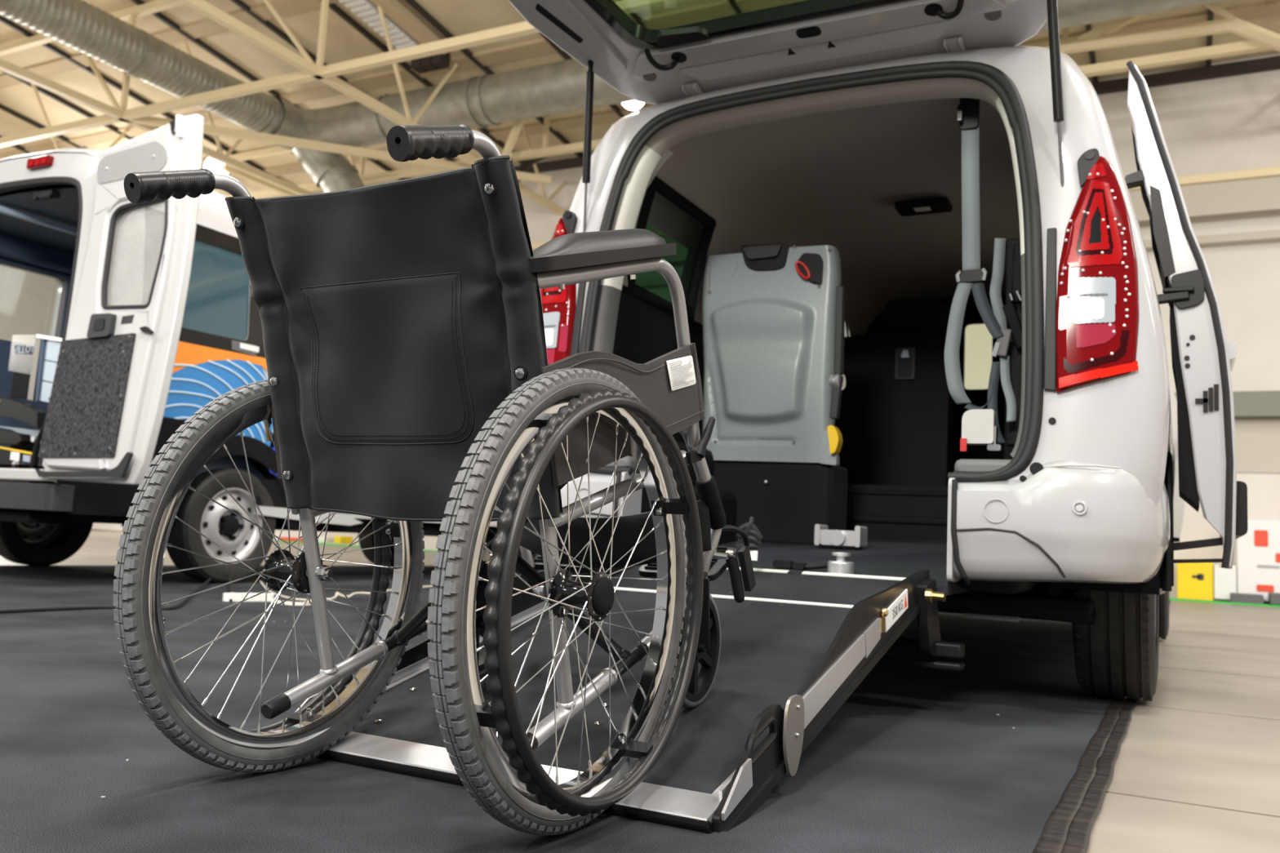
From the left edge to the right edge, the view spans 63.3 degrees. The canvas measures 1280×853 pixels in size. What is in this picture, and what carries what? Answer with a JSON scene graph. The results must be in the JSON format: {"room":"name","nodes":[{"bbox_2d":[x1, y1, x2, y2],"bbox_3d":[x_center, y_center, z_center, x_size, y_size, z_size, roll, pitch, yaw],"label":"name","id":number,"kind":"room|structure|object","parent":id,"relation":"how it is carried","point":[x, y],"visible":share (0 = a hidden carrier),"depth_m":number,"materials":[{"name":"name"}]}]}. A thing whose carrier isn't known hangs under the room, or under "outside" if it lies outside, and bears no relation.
{"room":"vehicle exhibition hall","nodes":[
{"label":"vehicle exhibition hall","id":0,"kind":"room"},
{"bbox_2d":[0,265,58,345],"bbox_3d":[-16.727,-2.439,15.425,0.200,7.600,17.400,0,-7,28],"label":"window","id":1,"kind":"structure","parent":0,"point":[28,300],"depth_m":22.13,"materials":[{"name":"glass"}]},
{"bbox_2d":[202,147,230,175],"bbox_3d":[-6.552,-4.079,16.090,0.414,0.578,0.335,5,-7,-20],"label":"lamp","id":2,"kind":"object","parent":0,"point":[214,166],"visible":0.28,"depth_m":15.96,"materials":[{"name":"white"}]},
{"bbox_2d":[0,0,1279,197],"bbox_3d":[-3.829,-6.330,10.467,28.424,2.011,15.495,0,-7,28],"label":"ceiling","id":3,"kind":"structure","parent":0,"point":[348,37],"depth_m":14.96,"materials":[{"name":"grey metal"}]},
{"bbox_2d":[0,82,126,159],"bbox_3d":[-10.734,-5.320,14.652,0.100,2.065,14.420,0,-7,28],"label":"roof truss","id":4,"kind":"object","parent":3,"relation":"attached to","point":[33,86],"visible":0.1,"depth_m":16.80,"materials":[{"name":"beige metal"}]},
{"bbox_2d":[0,0,284,134],"bbox_3d":[-7.836,-5.213,11.352,0.609,0.609,10.014,0,-7,28],"label":"spiral duct","id":5,"kind":"object","parent":3,"relation":"hanging from","point":[79,25],"visible":0.93,"depth_m":13.44,"materials":[{"name":"silver metal"}]},
{"bbox_2d":[0,42,356,195],"bbox_3d":[-7.562,-5.335,12.995,0.100,2.065,14.420,0,-7,28],"label":"roof truss","id":6,"kind":"object","parent":3,"relation":"attached to","point":[6,66],"visible":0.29,"depth_m":14.15,"materials":[{"name":"beige metal"}]},
{"bbox_2d":[221,164,297,195],"bbox_3d":[-5.607,-3.789,17.226,0.090,0.090,3.104,-1,-7,30],"label":"brace","id":7,"kind":"object","parent":6,"relation":"attached to","point":[228,169],"visible":0.29,"depth_m":16.36,"materials":[{"name":"beige metal"}]},
{"bbox_2d":[120,115,551,184],"bbox_3d":[-4.200,-3.967,14.899,5.939,0.100,0.100,5,-6,-16],"label":"ceiling beam","id":8,"kind":"structure","parent":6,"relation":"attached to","point":[148,120],"depth_m":14.76,"materials":[{"name":"beige metal"}]},
{"bbox_2d":[0,0,689,147],"bbox_3d":[-2.536,-4.955,11.813,27.132,1.573,0.100,0,-7,28],"label":"roof truss","id":9,"kind":"object","parent":3,"relation":"attached to","point":[522,28],"visible":0.68,"depth_m":12.79,"materials":[{"name":"beige metal"}]},
{"bbox_2d":[177,0,565,215],"bbox_3d":[-4.389,-5.350,11.338,0.100,2.065,14.420,0,-7,28],"label":"roof truss","id":10,"kind":"object","parent":3,"relation":"attached to","point":[202,6],"visible":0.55,"depth_m":12.93,"materials":[{"name":"beige metal"}]},
{"bbox_2d":[338,0,450,73],"bbox_3d":[-3.847,-5.606,12.606,0.597,0.727,4.428,0,-7,28],"label":"cable tray","id":11,"kind":"object","parent":10,"relation":"attached to","point":[405,29],"visible":0.8,"depth_m":13.75,"materials":[{"name":"white metal"}]},
{"bbox_2d":[346,0,420,45],"bbox_3d":[-3.996,-5.656,12.597,0.258,0.538,4.005,0,-7,28],"label":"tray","id":12,"kind":"object","parent":11,"relation":"on","point":[366,9],"depth_m":13.66,"materials":[{"name":"white metal"}]},
{"bbox_2d":[515,151,577,182],"bbox_3d":[2.699,-4.040,13.798,10.652,0.567,0.140,0,-7,28],"label":"pipe","id":13,"kind":"object","parent":10,"relation":"attached to","point":[526,164],"visible":0.16,"depth_m":16.08,"materials":[{"name":"grey metal"}]},
{"bbox_2d":[501,119,524,155],"bbox_3d":[-1.784,-4.181,14.781,1.189,2.618,0.085,0,-7,28],"label":"brace","id":14,"kind":"object","parent":3,"relation":"attached to","point":[517,125],"visible":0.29,"depth_m":14.76,"materials":[{"name":"beige metal"}]},
{"bbox_2d":[620,100,646,111],"bbox_3d":[-0.083,-4.493,13.926,0.391,0.569,0.355,3,-6,3],"label":"lamp","id":15,"kind":"object","parent":3,"relation":"attached to","point":[631,106],"visible":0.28,"depth_m":13.85,"materials":[{"name":"white"}]},
{"bbox_2d":[201,27,1274,199],"bbox_3d":[-0.803,-4.439,15.095,27.162,0.858,0.100,0,-7,28],"label":"roof truss","id":16,"kind":"object","parent":3,"relation":"attached to","point":[1244,46],"visible":0.16,"depth_m":15.06,"materials":[{"name":"beige metal"}]},
{"bbox_2d":[272,0,1227,192],"bbox_3d":[0.827,-3.645,12.917,14.450,2.586,1.473,0,-7,28],"label":"duct","id":17,"kind":"object","parent":3,"relation":"hanging from","point":[558,86],"visible":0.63,"depth_m":14.33,"materials":[{"name":"silver metal"}]},
{"bbox_3d":[4.772,-5.393,6.554,0.100,2.065,14.420,0,-7,28],"label":"roof truss","id":18,"kind":"object","parent":3,"relation":"attached to","visible":0},
{"bbox_2d":[1026,2,1279,53],"bbox_3d":[5.636,-4.127,11.346,3.839,1.374,0.150,0,-7,28],"label":"roof truss","id":19,"kind":"object","parent":18,"relation":"attached to","point":[1099,37],"visible":0.67,"depth_m":11.28,"materials":[{"name":"beige metal"}]},
{"bbox_2d":[0,528,1279,852],"bbox_3d":[-0.498,1.220,7.583,46.000,0.070,34.000,0,-7,28],"label":"floor","id":20,"kind":"structure","parent":0,"point":[1197,766],"depth_m":2.38,"materials":[{"name":"brown light wood planks"}]},
{"bbox_2d":[279,537,302,542],"bbox_3d":[-6.130,2.029,18.545,0.568,0.078,0.300,0,-7,28],"label":"box","id":21,"kind":"object","parent":20,"relation":"on","point":[286,539],"visible":0.31,"depth_m":18.41,"materials":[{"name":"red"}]},
{"bbox_2d":[272,540,437,552],"bbox_3d":[-4.944,2.028,17.641,6.000,0.020,0.250,0,-7,28],"label":"floor strip","id":22,"kind":"object","parent":20,"relation":"on","point":[435,551],"visible":0.14,"depth_m":17.62,"materials":[{"name":"green"}]},
{"bbox_2d":[318,537,334,542],"bbox_3d":[-5.465,1.989,18.203,0.168,0.093,0.300,0,-7,28],"label":"box","id":23,"kind":"object","parent":22,"relation":"on","point":[328,540],"visible":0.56,"depth_m":18.09,"materials":[{"name":"white"}]},
{"bbox_2d":[333,535,352,543],"bbox_3d":[-5.153,1.972,18.042,0.148,0.128,0.300,0,-7,28],"label":"box","id":24,"kind":"object","parent":22,"relation":"on","point":[338,540],"visible":0.91,"depth_m":17.94,"materials":[{"name":"yellow"}]},
{"bbox_2d":[0,565,1170,852],"bbox_3d":[-0.492,1.042,6.468,6.644,0.043,15.000,0,-7,28],"label":"carpet","id":25,"kind":"object","parent":20,"relation":"on","point":[1006,752],"depth_m":1.79,"materials":[{"name":"grey carpet"}]},
{"bbox_2d":[0,573,232,613],"bbox_3d":[-2.188,0.792,5.099,0.575,0.064,2.914,4,-6,-6],"label":"cable","id":26,"kind":"object","parent":25,"relation":"on","point":[74,608],"visible":0.61,"depth_m":4.03,"materials":[{"name":"black plastic"}]},
{"bbox_2d":[0,113,543,582],"bbox_3d":[-2.097,-0.069,7.869,2.712,2.375,5.691,0,-7,28],"label":"minibus","id":27,"kind":"object","parent":25,"relation":"on","point":[157,318],"visible":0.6,"depth_m":5.59,"materials":[{"name":"white paint"}]},
{"bbox_2d":[0,426,41,443],"bbox_3d":[-3.412,0.055,5.752,0.612,0.126,0.100,0,-7,28],"label":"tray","id":28,"kind":"object","parent":27,"relation":"on","point":[32,433],"depth_m":5.67,"materials":[{"name":"white"}]},
{"bbox_2d":[26,155,53,170],"bbox_3d":[-3.277,-1.442,5.673,0.200,0.060,0.030,0,-7,28],"label":"brake light","id":29,"kind":"object","parent":27,"relation":"attached to","point":[39,162],"depth_m":5.65,"materials":[{"name":"red plastic"}]},
{"bbox_2d":[259,580,311,605],"bbox_3d":[-1.901,0.881,5.541,0.192,0.009,1.840,5,-7,-21],"label":"cable","id":30,"kind":"object","parent":25,"relation":"on","point":[261,583],"visible":0.63,"depth_m":5.02,"materials":[{"name":"beige plastic"}]},
{"bbox_2d":[271,585,432,604],"bbox_3d":[-1.486,0.957,6.046,0.215,0.010,2.564,2,-6,8],"label":"cable","id":31,"kind":"object","parent":25,"relation":"on","point":[337,593],"visible":0.53,"depth_m":5.44,"materials":[{"name":"beige plastic"}]},
{"bbox_2d":[113,124,755,835],"bbox_3d":[-0.235,0.118,1.670,0.656,0.868,1.075,0,-7,28],"label":"wheelchair","id":32,"kind":"object","parent":25,"relation":"on","point":[411,382],"visible":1,"depth_m":1.44,"materials":[{"name":"rubber"}]},
{"bbox_2d":[233,217,244,229],"bbox_3d":[-0.577,-0.295,1.496,0.020,0.020,0.006,0,10,28],"label":"screw","id":33,"kind":"object","parent":32,"relation":"in","point":[242,225],"depth_m":1.49,"materials":[{"name":"silver metal"}]},
{"bbox_2d":[269,375,279,385],"bbox_3d":[-0.546,-0.068,1.555,0.020,0.020,0.006,0,10,28],"label":"screw","id":34,"kind":"object","parent":32,"relation":"in","point":[273,380],"depth_m":1.55,"materials":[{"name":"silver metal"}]},
{"bbox_2d":[283,469,293,481],"bbox_3d":[-0.533,0.073,1.577,0.020,0.020,0.006,0,10,28],"label":"screw","id":35,"kind":"object","parent":32,"relation":"in","point":[287,473],"depth_m":1.57,"materials":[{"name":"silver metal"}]},
{"bbox_2d":[291,508,298,515],"bbox_3d":[-0.532,0.105,1.608,0.012,0.060,0.024,0,10,28],"label":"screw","id":36,"kind":"object","parent":32,"relation":"attached to","point":[294,511],"depth_m":1.60,"materials":[{"name":"grey metal"}]},
{"bbox_2d":[483,185,497,195],"bbox_3d":[-0.185,-0.296,1.292,0.020,0.020,0.006,0,10,28],"label":"screw","id":37,"kind":"object","parent":32,"relation":"in","point":[495,188],"depth_m":1.29,"materials":[{"name":"silver metal"}]},
{"bbox_2d":[514,365,528,380],"bbox_3d":[-0.154,-0.070,1.350,0.020,0.020,0.006,0,10,28],"label":"screw","id":38,"kind":"object","parent":32,"relation":"in","point":[521,372],"depth_m":1.35,"materials":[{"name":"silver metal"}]},
{"bbox_2d":[546,486,562,527],"bbox_3d":[-0.117,0.104,1.391,0.012,0.060,0.024,0,10,28],"label":"socket","id":39,"kind":"object","parent":32,"relation":"attached to","point":[554,506],"depth_m":1.38,"materials":[{"name":"grey"}]},
{"bbox_2d":[669,357,693,389],"bbox_3d":[0.069,-0.088,1.701,0.005,0.042,0.082,0,10,28],"label":"label","id":40,"kind":"object","parent":32,"relation":"on","point":[681,369],"depth_m":1.70,"materials":[{"name":"white"}]},
{"bbox_2d":[294,564,964,834],"bbox_3d":[0.052,0.459,2.162,0.980,0.361,1.345,0,-7,28],"label":"ramp","id":41,"kind":"object","parent":25,"relation":"on","point":[797,647],"visible":0.66,"depth_m":1.89,"materials":[{"name":"black metal"}]},
{"bbox_2d":[507,0,1248,701],"bbox_3d":[1.245,-0.151,4.302,2.173,2.119,5.330,0,-7,28],"label":"van","id":42,"kind":"object","parent":25,"relation":"on","point":[842,189],"visible":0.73,"depth_m":3.04,"materials":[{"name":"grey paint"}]},
{"bbox_2d":[546,348,555,364],"bbox_3d":[-0.296,-0.209,3.182,0.087,0.060,0.011,-2,-8,37],"label":"tail light","id":43,"kind":"object","parent":42,"relation":"on","point":[550,352],"depth_m":3.16,"materials":[{"name":"red plastic"}]},
{"bbox_2d":[542,311,560,348],"bbox_3d":[-0.285,-0.295,3.195,0.091,0.116,0.017,-2,-8,37],"label":"lamp","id":44,"kind":"object","parent":42,"relation":"on","point":[552,320],"depth_m":3.18,"materials":[{"name":"grey plastic"}]},
{"bbox_2d":[542,217,576,362],"bbox_3d":[-0.252,-0.363,3.253,0.194,0.596,0.162,0,-7,28],"label":"tail light","id":45,"kind":"object","parent":42,"relation":"attached to","point":[558,306],"depth_m":3.18,"materials":[{"name":"red plastic"}]},
{"bbox_2d":[561,210,577,233],"bbox_3d":[-0.222,-0.635,3.277,0.052,0.097,0.036,0,-7,28],"label":"hinge","id":46,"kind":"object","parent":42,"relation":"attached to","point":[569,220],"depth_m":3.27,"materials":[{"name":"black plastic"}]},
{"bbox_2d":[569,282,586,355],"bbox_3d":[-0.194,-0.282,3.158,0.028,0.414,0.048,0,-7,28],"label":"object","id":47,"kind":"object","parent":42,"relation":"attached to","point":[578,291],"depth_m":3.16,"materials":[{"name":"grey plastic"}]},
{"bbox_2d":[894,196,952,216],"bbox_3d":[1.097,-0.851,4.016,0.200,0.030,0.100,0,-7,28],"label":"reading lamp","id":48,"kind":"object","parent":42,"relation":"attached to","point":[905,206],"depth_m":4.00,"materials":[{"name":"black plastic"}]},
{"bbox_2d":[1044,227,1057,391],"bbox_3d":[1.004,-0.288,2.532,0.028,0.414,0.048,0,-7,28],"label":"trim strip","id":49,"kind":"object","parent":42,"relation":"attached to","point":[1050,233],"depth_m":2.53,"materials":[{"name":"black plastic"}]},
{"bbox_2d":[1077,148,1099,186],"bbox_3d":[1.115,-0.641,2.578,0.052,0.097,0.036,0,-7,28],"label":"cap","id":50,"kind":"object","parent":42,"relation":"attached to","point":[1088,159],"depth_m":2.57,"materials":[{"name":"black plastic"}]},
{"bbox_2d":[1074,276,1115,324],"bbox_3d":[1.087,-0.301,2.478,0.091,0.116,0.017,1,-6,18],"label":"lamp","id":51,"kind":"object","parent":42,"relation":"on","point":[1095,297],"depth_m":2.47,"materials":[{"name":"white plastic"}]},
{"bbox_2d":[1076,323,1116,347],"bbox_3d":[1.083,-0.215,2.462,0.087,0.060,0.011,1,-6,18],"label":"fog lamp","id":52,"kind":"object","parent":42,"relation":"on","point":[1088,335],"depth_m":2.46,"materials":[{"name":"red plastic"}]},
{"bbox_2d":[1056,155,1139,392],"bbox_3d":[1.114,-0.369,2.539,0.194,0.596,0.162,0,-7,28],"label":"tail light","id":53,"kind":"object","parent":42,"relation":"attached to","point":[1098,227],"depth_m":2.49,"materials":[{"name":"red plastic"}]},
{"bbox_2d":[1177,562,1213,600],"bbox_3d":[6.492,1.804,12.142,0.368,0.440,0.407,0,-7,28],"label":"display box","id":54,"kind":"object","parent":20,"relation":"on","point":[1194,580],"visible":0.84,"depth_m":11.97,"materials":[{"name":"yellow plastic"}]},
{"bbox_2d":[1168,597,1279,607],"bbox_3d":[8.079,1.962,10.795,5.200,0.020,0.280,0,-7,28],"label":"floor strip","id":55,"kind":"object","parent":20,"relation":"on","point":[1170,598],"visible":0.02,"depth_m":11.51,"materials":[{"name":"green paint"}]},
{"bbox_2d":[1230,592,1263,604],"bbox_3d":[6.746,1.920,11.543,0.311,0.115,0.300,0,-7,28],"label":"block","id":56,"kind":"object","parent":55,"relation":"on","point":[1234,597],"visible":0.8,"depth_m":11.42,"materials":[{"name":"grey"}]},
{"bbox_2d":[1267,592,1279,604],"bbox_3d":[7.086,1.895,11.368,0.332,0.123,0.300,0,-7,28],"label":"block","id":57,"kind":"object","parent":55,"relation":"on","point":[1273,597],"visible":1,"depth_m":11.30,"materials":[{"name":"grey"}]},
{"bbox_2d":[1213,564,1236,599],"bbox_3d":[6.763,1.801,12.005,0.225,0.390,0.400,0,-7,28],"label":"display box","id":58,"kind":"object","parent":20,"relation":"on","point":[1224,580],"visible":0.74,"depth_m":11.83,"materials":[{"name":"white plastic"}]},
{"bbox_2d":[1235,520,1279,601],"bbox_3d":[7.368,1.533,11.749,1.072,0.908,0.457,0,-7,28],"label":"display box","id":59,"kind":"object","parent":20,"relation":"on","point":[1257,552],"depth_m":11.70,"materials":[{"name":"white"}]},
{"bbox_2d":[92,53,1279,604],"bbox_3d":[3.231,-1.484,14.748,46.000,7.600,0.200,0,-7,28],"label":"wall","id":60,"kind":"structure","parent":0,"point":[1232,123],"depth_m":12.74,"materials":[{"name":"paint"}]},
{"bbox_2d":[514,55,1279,173],"bbox_3d":[2.435,-4.400,15.409,32.000,0.150,0.100,0,-7,28],"label":"beam","id":61,"kind":"structure","parent":60,"relation":"attached to","point":[1272,63],"depth_m":13.09,"materials":[{"name":"grey metal"}]},
{"bbox_2d":[531,166,1279,249],"bbox_3d":[2.300,-2.970,15.139,32.000,0.100,0.360,0,-7,28],"label":"trim","id":62,"kind":"structure","parent":60,"relation":"attached to","point":[1275,171],"depth_m":12.47,"materials":[{"name":"beige metal"}]},
{"bbox_2d":[532,175,1279,250],"bbox_3d":[2.304,-2.758,15.143,32.000,0.480,0.300,0,-7,28],"label":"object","id":63,"kind":"structure","parent":60,"relation":"attached to","point":[1255,197],"depth_m":12.50,"materials":[{"name":"beige metal"}]},
{"bbox_2d":[1143,229,1279,251],"bbox_3d":[2.300,-2.246,15.133,32.000,0.100,0.200,0,-7,28],"label":"trim","id":64,"kind":"structure","parent":60,"relation":"attached to","point":[1268,236],"depth_m":12.50,"materials":[{"name":"beige metal"}]},
{"bbox_2d":[1174,391,1279,418],"bbox_3d":[10.613,-0.271,10.509,13.000,0.300,0.220,0,-7,28],"label":"trim","id":65,"kind":"structure","parent":60,"relation":"attached to","point":[1246,404],"depth_m":12.16,"materials":[{"name":"grey"}]},
{"bbox_2d":[1234,417,1279,473],"bbox_3d":[10.630,0.211,10.538,13.000,0.650,0.040,0,-7,28],"label":"wall panel","id":66,"kind":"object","parent":60,"relation":"attached to","point":[1258,439],"depth_m":12.25,"materials":[{"name":"beige paint"}]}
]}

